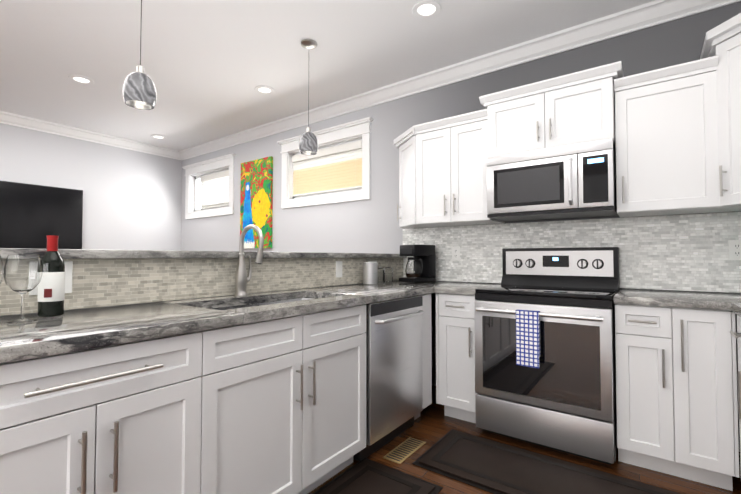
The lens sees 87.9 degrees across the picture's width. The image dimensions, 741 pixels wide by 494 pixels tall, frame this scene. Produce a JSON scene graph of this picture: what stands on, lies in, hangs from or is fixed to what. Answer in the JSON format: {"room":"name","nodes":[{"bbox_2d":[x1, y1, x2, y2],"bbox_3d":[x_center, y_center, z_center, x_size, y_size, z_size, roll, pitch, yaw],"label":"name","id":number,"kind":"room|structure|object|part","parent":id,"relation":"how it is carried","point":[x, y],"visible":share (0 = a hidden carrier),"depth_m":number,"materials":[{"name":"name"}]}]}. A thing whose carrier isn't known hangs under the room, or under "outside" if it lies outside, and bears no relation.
{"room":"kitchen","nodes":[
{"label":"kitchen","id":0,"kind":"room"},
{"bbox_2d":[0,123,181,250],"bbox_3d":[-4.904,-0.158,3.361,0.150,2.740,6.500,-1,-2,36],"label":"wall","id":1,"kind":"structure","parent":0,"point":[132,199],"depth_m":5.15,"materials":[{"name":"grey paint"}]},
{"bbox_2d":[0,181,82,248],"bbox_3d":[-4.090,-0.313,4.288,0.075,0.840,1.450,-1,-2,36],"label":"wall-mounted tv","id":2,"kind":"object","parent":1,"relation":"attached to","point":[32,216],"visible":0.73,"depth_m":4.50,"materials":[{"name":"black plastic"}]},
{"bbox_2d":[0,111,179,159],"bbox_3d":[-4.840,-1.473,3.280,0.090,0.115,6.390,-1,-2,36],"label":"crown molding","id":3,"kind":"structure","parent":1,"relation":"attached to","point":[7,118],"depth_m":4.89,"materials":[{"name":"white paint"}]},
{"bbox_2d":[4,280,393,315],"bbox_3d":[-0.906,0.619,2.034,0.150,1.118,3.900,-1,-2,36],"label":"wall","id":4,"kind":"structure","parent":0,"point":[170,300],"depth_m":1.77,"materials":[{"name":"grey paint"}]},
{"bbox_2d":[0,258,402,315],"bbox_3d":[-0.845,0.159,1.996,0.008,0.201,3.892,-1,-2,36],"label":"wall tile","id":5,"kind":"structure","parent":4,"relation":"attached to","point":[104,282],"depth_m":1.87,"materials":[{"name":"tile"}]},
{"bbox_2d":[29,261,72,294],"bbox_3d":[-1.220,0.118,1.471,0.005,0.125,0.130,-1,-2,36],"label":"outlet","id":6,"kind":"object","parent":5,"relation":"attached to","point":[68,275],"visible":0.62,"depth_m":1.51,"materials":[{"name":"white plastic"}]},
{"bbox_2d":[336,261,341,276],"bbox_3d":[-0.230,0.164,2.827,0.008,0.118,0.072,-1,-2,36],"label":"outlet","id":7,"kind":"object","parent":5,"relation":"attached to","point":[338,268],"visible":1,"depth_m":2.82,"materials":[{"name":"white plastic"}]},
{"bbox_2d":[0,248,406,258],"bbox_3d":[-0.937,0.041,2.046,0.285,0.037,3.939,-1,-2,36],"label":"ledge","id":8,"kind":"object","parent":4,"relation":"on","point":[84,254],"depth_m":1.79,"materials":[{"name":"stone"}]},
{"bbox_2d":[0,0,655,150],"bbox_3d":[-2.097,-1.611,1.351,7.100,0.060,6.800,-1,-2,36],"label":"ceiling","id":9,"kind":"structure","parent":0,"point":[209,66],"depth_m":3.01,"materials":[{"name":"white paint"}]},
{"bbox_2d":[68,75,93,84],"bbox_3d":[-2.626,-1.519,3.493,0.190,0.009,0.190,-1,-2,36],"label":"recessed light","id":10,"kind":"object","parent":9,"relation":"in","point":[80,79],"visible":0.98,"depth_m":3.49,"materials":[{"name":"white paint"}]},
{"bbox_2d":[123,0,156,109],"bbox_3d":[-1.132,-1.131,1.898,0.144,0.869,0.144,-1,-2,36],"label":"pendant light","id":11,"kind":"object","parent":9,"relation":"hanging from","point":[139,90],"visible":1,"depth_m":1.85,"materials":[{"name":"silver metal"}]},
{"bbox_2d":[151,135,166,139],"bbox_3d":[-2.844,-1.475,5.161,0.190,0.009,0.190,-1,-2,36],"label":"recessed light","id":12,"kind":"object","parent":9,"relation":"in","point":[161,137],"visible":0.94,"depth_m":5.16,"materials":[{"name":"white paint"}]},
{"bbox_2d":[255,85,274,94],"bbox_3d":[-1.020,-1.513,3.708,0.190,0.009,0.190,-1,-2,36],"label":"recessed light","id":13,"kind":"object","parent":9,"relation":"in","point":[263,89],"visible":1,"depth_m":3.70,"materials":[{"name":"white paint"}]},
{"bbox_2d":[299,39,317,154],"bbox_3d":[-0.466,-1.122,2.897,0.144,0.834,0.144,-1,-2,36],"label":"pendant light","id":14,"kind":"object","parent":9,"relation":"hanging from","point":[308,143],"visible":0.98,"depth_m":2.85,"materials":[{"name":"silver metal"}]},
{"bbox_2d":[412,0,440,18],"bbox_3d":[0.364,-1.545,2.501,0.190,0.009,0.190,-1,-2,36],"label":"recessed light","id":15,"kind":"object","parent":9,"relation":"in","point":[424,9],"visible":1,"depth_m":2.49,"materials":[{"name":"white paint"}]},
{"bbox_2d":[394,129,411,224],"bbox_3d":[0.320,-0.559,3.315,0.292,0.753,0.229,-1,-2,36],"label":"upper cabinet","id":16,"kind":"object","parent":0,"relation":"attached to","point":[403,142],"depth_m":3.35,"materials":[{"name":"white paint"}]},
{"bbox_2d":[181,1,740,451],"bbox_3d":[-0.138,-0.141,4.000,7.100,2.740,0.150,-1,-2,36],"label":"wall","id":17,"kind":"structure","parent":0,"point":[369,225],"depth_m":3.69,"materials":[{"name":"grey paint"}]},
{"bbox_2d":[182,154,235,218],"bbox_3d":[-2.301,-0.830,5.541,1.280,0.800,0.180,-1,-2,36],"label":"window","id":18,"kind":"structure","parent":17,"relation":"in","point":[194,172],"depth_m":5.58,"materials":[{"name":"white paint"}]},
{"bbox_2d":[200,170,228,208],"bbox_3d":[-2.210,-0.809,5.495,0.745,0.480,0.045,-1,-2,36],"label":"window blind","id":19,"kind":"object","parent":18,"relation":"attached to","point":[215,190],"visible":0.83,"depth_m":5.49,"materials":[{"name":"white fabric"}]},
{"bbox_2d":[240,156,272,248],"bbox_3d":[-1.445,-0.541,4.848,0.600,1.115,0.032,-1,-2,36],"label":"framed picture","id":20,"kind":"object","parent":17,"relation":"attached to","point":[256,197],"visible":0.86,"depth_m":4.81},
{"bbox_2d":[277,117,372,208],"bbox_3d":[-0.505,-0.865,4.232,1.365,0.800,0.180,-1,-2,36],"label":"window","id":21,"kind":"structure","parent":17,"relation":"in","point":[348,132],"depth_m":4.12,"materials":[{"name":"white paint"}]},
{"bbox_2d":[292,140,361,196],"bbox_3d":[-0.496,-0.843,4.244,1.031,0.480,0.041,-1,-2,36],"label":"window blind","id":22,"kind":"object","parent":21,"relation":"attached to","point":[334,168],"visible":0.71,"depth_m":4.20,"materials":[{"name":"white fabric"}]},
{"bbox_2d":[412,113,504,227],"bbox_3d":[0.715,-0.563,3.085,0.607,0.757,0.338,-1,-2,36],"label":"upper cabinet","id":23,"kind":"object","parent":17,"relation":"attached to","point":[449,167],"depth_m":2.95,"materials":[{"name":"white paint"}]},
{"bbox_2d":[180,0,740,159],"bbox_3d":[-0.208,-1.455,3.938,6.800,0.115,0.090,-1,-2,36],"label":"crown molding","id":24,"kind":"structure","parent":17,"relation":"attached to","point":[646,15],"depth_m":3.06,"materials":[{"name":"white paint"}]},
{"bbox_2d":[484,69,619,160],"bbox_3d":[1.251,-0.830,2.664,0.756,0.395,0.399,-1,-2,36],"label":"upper cabinet","id":25,"kind":"object","parent":17,"relation":"attached to","point":[581,109],"depth_m":2.47,"materials":[{"name":"white paint"}]},
{"bbox_2d":[487,138,618,221],"bbox_3d":[1.228,-0.418,2.621,0.748,0.422,0.474,-1,-2,36],"label":"microwave","id":26,"kind":"object","parent":25,"relation":"attached to","point":[572,181],"visible":1,"depth_m":2.44,"materials":[{"name":"grey metal"}]},
{"bbox_2d":[403,212,740,292],"bbox_3d":[1.432,0.044,2.752,2.800,0.471,0.008,-1,-2,36],"label":"backsplash","id":27,"kind":"structure","parent":17,"relation":"attached to","point":[687,252],"depth_m":2.54,"materials":[{"name":"tile"}]},
{"bbox_2d":[452,246,459,259],"bbox_3d":[0.724,0.055,3.258,0.072,0.118,0.008,-1,-2,36],"label":"electrical outlet","id":28,"kind":"object","parent":27,"relation":"attached to","point":[456,253],"visible":1,"depth_m":3.25,"materials":[{"name":"white plastic"}]},
{"bbox_2d":[728,240,740,259],"bbox_3d":[2.130,0.018,2.234,0.072,0.118,0.008,-1,-2,36],"label":"electrical outlet","id":29,"kind":"object","parent":27,"relation":"attached to","point":[734,246],"visible":1,"depth_m":2.24,"materials":[{"name":"white plastic"}]},
{"bbox_2d":[614,65,723,216],"bbox_3d":[1.766,-0.583,2.319,0.468,0.757,0.338,-1,-2,36],"label":"upper cabinet","id":30,"kind":"object","parent":17,"relation":"attached to","point":[665,143],"depth_m":2.18,"materials":[{"name":"white paint"}]},
{"bbox_2d":[308,385,740,493],"bbox_3d":[-2.097,1.188,1.277,7.100,0.060,6.800,-1,-2,36],"label":"floor","id":31,"kind":"structure","parent":0,"point":[432,425],"depth_m":2.10,"materials":[{"name":"brown wood"}]},
{"bbox_2d":[0,329,211,493],"bbox_3d":[-1.002,0.719,1.245,0.617,0.876,0.637,-1,-2,36],"label":"base cabinet","id":32,"kind":"object","parent":31,"relation":"on","point":[121,419],"depth_m":1.09,"materials":[{"name":"white paint"}]},
{"bbox_2d":[0,281,459,364],"bbox_3d":[-0.591,0.276,1.805,0.639,0.040,3.910,-1,-2,36],"label":"countertop","id":33,"kind":"structure","parent":32,"relation":"on","point":[77,330],"depth_m":1.35,"materials":[{"name":"grey stone"}]},
{"bbox_2d":[0,255,3,283],"bbox_3d":[-1.241,0.133,1.232,0.096,0.215,0.096,-1,-2,36],"label":"wine glass","id":34,"kind":"object","parent":33,"relation":"on","point":[1,270],"visible":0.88,"depth_m":1.25,"materials":[{"name":"clear glass"}]},
{"bbox_2d":[3,255,42,322],"bbox_3d":[-1.129,0.133,1.249,0.096,0.215,0.096,-1,-2,36],"label":"wine glass","id":35,"kind":"object","parent":33,"relation":"on","point":[22,274],"visible":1,"depth_m":1.22,"materials":[{"name":"clear glass"}]},
{"bbox_2d":[38,235,64,316],"bbox_3d":[-1.141,0.102,1.376,0.076,0.285,0.074,-1,-2,36],"label":"wine bottle","id":36,"kind":"object","parent":33,"relation":"on","point":[51,291],"visible":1,"depth_m":1.35,"materials":[{"name":"black glass"}]},
{"bbox_2d":[232,225,263,296],"bbox_3d":[-0.631,0.071,2.052,0.214,0.381,0.096,-1,-2,36],"label":"faucet","id":37,"kind":"object","parent":33,"relation":"on","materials":[{"name":"silver metal"}]},
{"bbox_2d":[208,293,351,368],"bbox_3d":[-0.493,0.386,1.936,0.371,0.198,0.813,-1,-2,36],"label":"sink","id":38,"kind":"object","parent":33,"relation":"in","point":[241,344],"depth_m":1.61,"materials":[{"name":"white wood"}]},
{"bbox_2d":[363,262,377,283],"bbox_3d":[-0.001,0.203,2.981,0.116,0.167,0.116,-1,-2,36],"label":"steel canister","id":39,"kind":"object","parent":33,"relation":"on","point":[370,272],"visible":1,"depth_m":2.93,"materials":[{"name":"silver metal"}]},
{"bbox_2d":[378,267,384,282],"bbox_3d":[0.076,0.226,3.104,0.099,0.129,0.084,-1,-2,36],"label":"glass jar","id":40,"kind":"object","parent":33,"relation":"on","point":[381,275],"visible":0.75,"depth_m":3.07,"materials":[{"name":"clear glass"}]},
{"bbox_2d":[385,267,392,281],"bbox_3d":[0.147,0.228,3.201,0.099,0.129,0.084,-1,-2,36],"label":"glass jar","id":41,"kind":"object","parent":33,"relation":"on","point":[388,274],"visible":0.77,"depth_m":3.16,"materials":[{"name":"clear glass"}]},
{"bbox_2d":[399,245,435,282],"bbox_3d":[0.399,0.139,3.246,0.240,0.310,0.214,1,-2,-34],"label":"coffee maker","id":42,"kind":"object","parent":33,"relation":"on","point":[421,265],"visible":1,"depth_m":3.19,"materials":[{"name":"black plastic"}]},
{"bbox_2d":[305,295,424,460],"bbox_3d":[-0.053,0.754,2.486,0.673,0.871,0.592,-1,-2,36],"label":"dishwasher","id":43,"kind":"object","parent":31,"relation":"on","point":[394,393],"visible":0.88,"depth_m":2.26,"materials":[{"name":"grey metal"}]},
{"bbox_2d":[313,458,442,493],"bbox_3d":[-0.259,1.153,1.435,0.475,0.016,1.420,-1,-2,36],"label":"area rug","id":44,"kind":"object","parent":31,"relation":"on","point":[366,476],"visible":1,"depth_m":1.89,"materials":[{"name":"black"}]},
{"bbox_2d":[383,437,425,463],"bbox_3d":[0.203,1.179,2.237,0.115,0.007,0.300,-1,-2,36],"label":"floor vent","id":45,"kind":"object","parent":31,"relation":"in","point":[404,450],"visible":1,"depth_m":2.22,"materials":[{"name":"gold metal"}]},
{"bbox_2d":[436,293,476,422],"bbox_3d":[0.758,0.762,2.846,0.296,0.876,0.618,-1,-2,36],"label":"base cabinet","id":46,"kind":"object","parent":31,"relation":"on","point":[455,313],"depth_m":2.61,"materials":[{"name":"white paint"}]},
{"bbox_2d":[436,282,499,296],"bbox_3d":[0.753,0.304,2.850,0.301,0.040,0.639,-1,-2,36],"label":"countertop","id":47,"kind":"structure","parent":46,"relation":"on","point":[468,288],"depth_m":2.65,"materials":[{"name":"grey stone"}]},
{"bbox_2d":[412,429,680,493],"bbox_3d":[0.871,1.166,1.936,1.220,0.016,0.520,-1,-2,36],"label":"area rug","id":48,"kind":"object","parent":31,"relation":"on","point":[489,465],"visible":1,"depth_m":1.99,"materials":[{"name":"black"}]},
{"bbox_2d":[475,247,619,464],"bbox_3d":[1.142,0.594,2.475,0.748,1.190,0.750,-1,-2,36],"label":"range","id":49,"kind":"object","parent":31,"relation":"on","point":[545,365],"visible":0.98,"depth_m":2.22,"materials":[{"name":"grey metal"}]},
{"bbox_3d":[0.904,0.524,2.207,0.125,0.316,0.034,-1,-2,36],"label":"towel range handle","id":50,"kind":"part","parent":49,"relation":"part of","materials":[{"name":"blue fabric"}]},
{"bbox_2d":[615,305,735,490],"bbox_3d":[1.687,0.744,2.168,0.476,0.876,0.618,-1,-2,36],"label":"base cabinet","id":51,"kind":"object","parent":31,"relation":"on","point":[676,398],"depth_m":1.91,"materials":[{"name":"white paint"}]},
{"bbox_2d":[613,289,740,312],"bbox_3d":[1.931,0.281,1.991,1.100,0.040,0.639,-1,-2,36],"label":"countertop","id":52,"kind":"structure","parent":51,"relation":"on","point":[667,299],"depth_m":1.99,"materials":[{"name":"grey stone"}]},
{"bbox_2d":[728,301,740,320],"bbox_3d":[1.305,0.248,0.740,0.638,0.040,2.120,-1,-2,36],"label":"countertop","id":53,"kind":"structure","parent":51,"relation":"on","point":[733,306],"depth_m":1.72,"materials":[{"name":"grey stone"}]},
{"bbox_2d":[732,313,740,477],"bbox_3d":[1.839,0.725,1.444,0.618,0.876,0.330,-1,-2,36],"label":"base cabinet","id":54,"kind":"object","parent":31,"relation":"on","point":[735,335],"depth_m":1.77,"materials":[{"name":"white paint"}]},
{"bbox_2d":[712,13,740,208],"bbox_3d":[1.893,-0.669,1.844,0.311,0.896,0.311,-1,-2,36],"label":"upper cabinet","id":55,"kind":"object","parent":0,"relation":"attached to","point":[726,38],"depth_m":2.00,"materials":[{"name":"white paint"}]}
]}

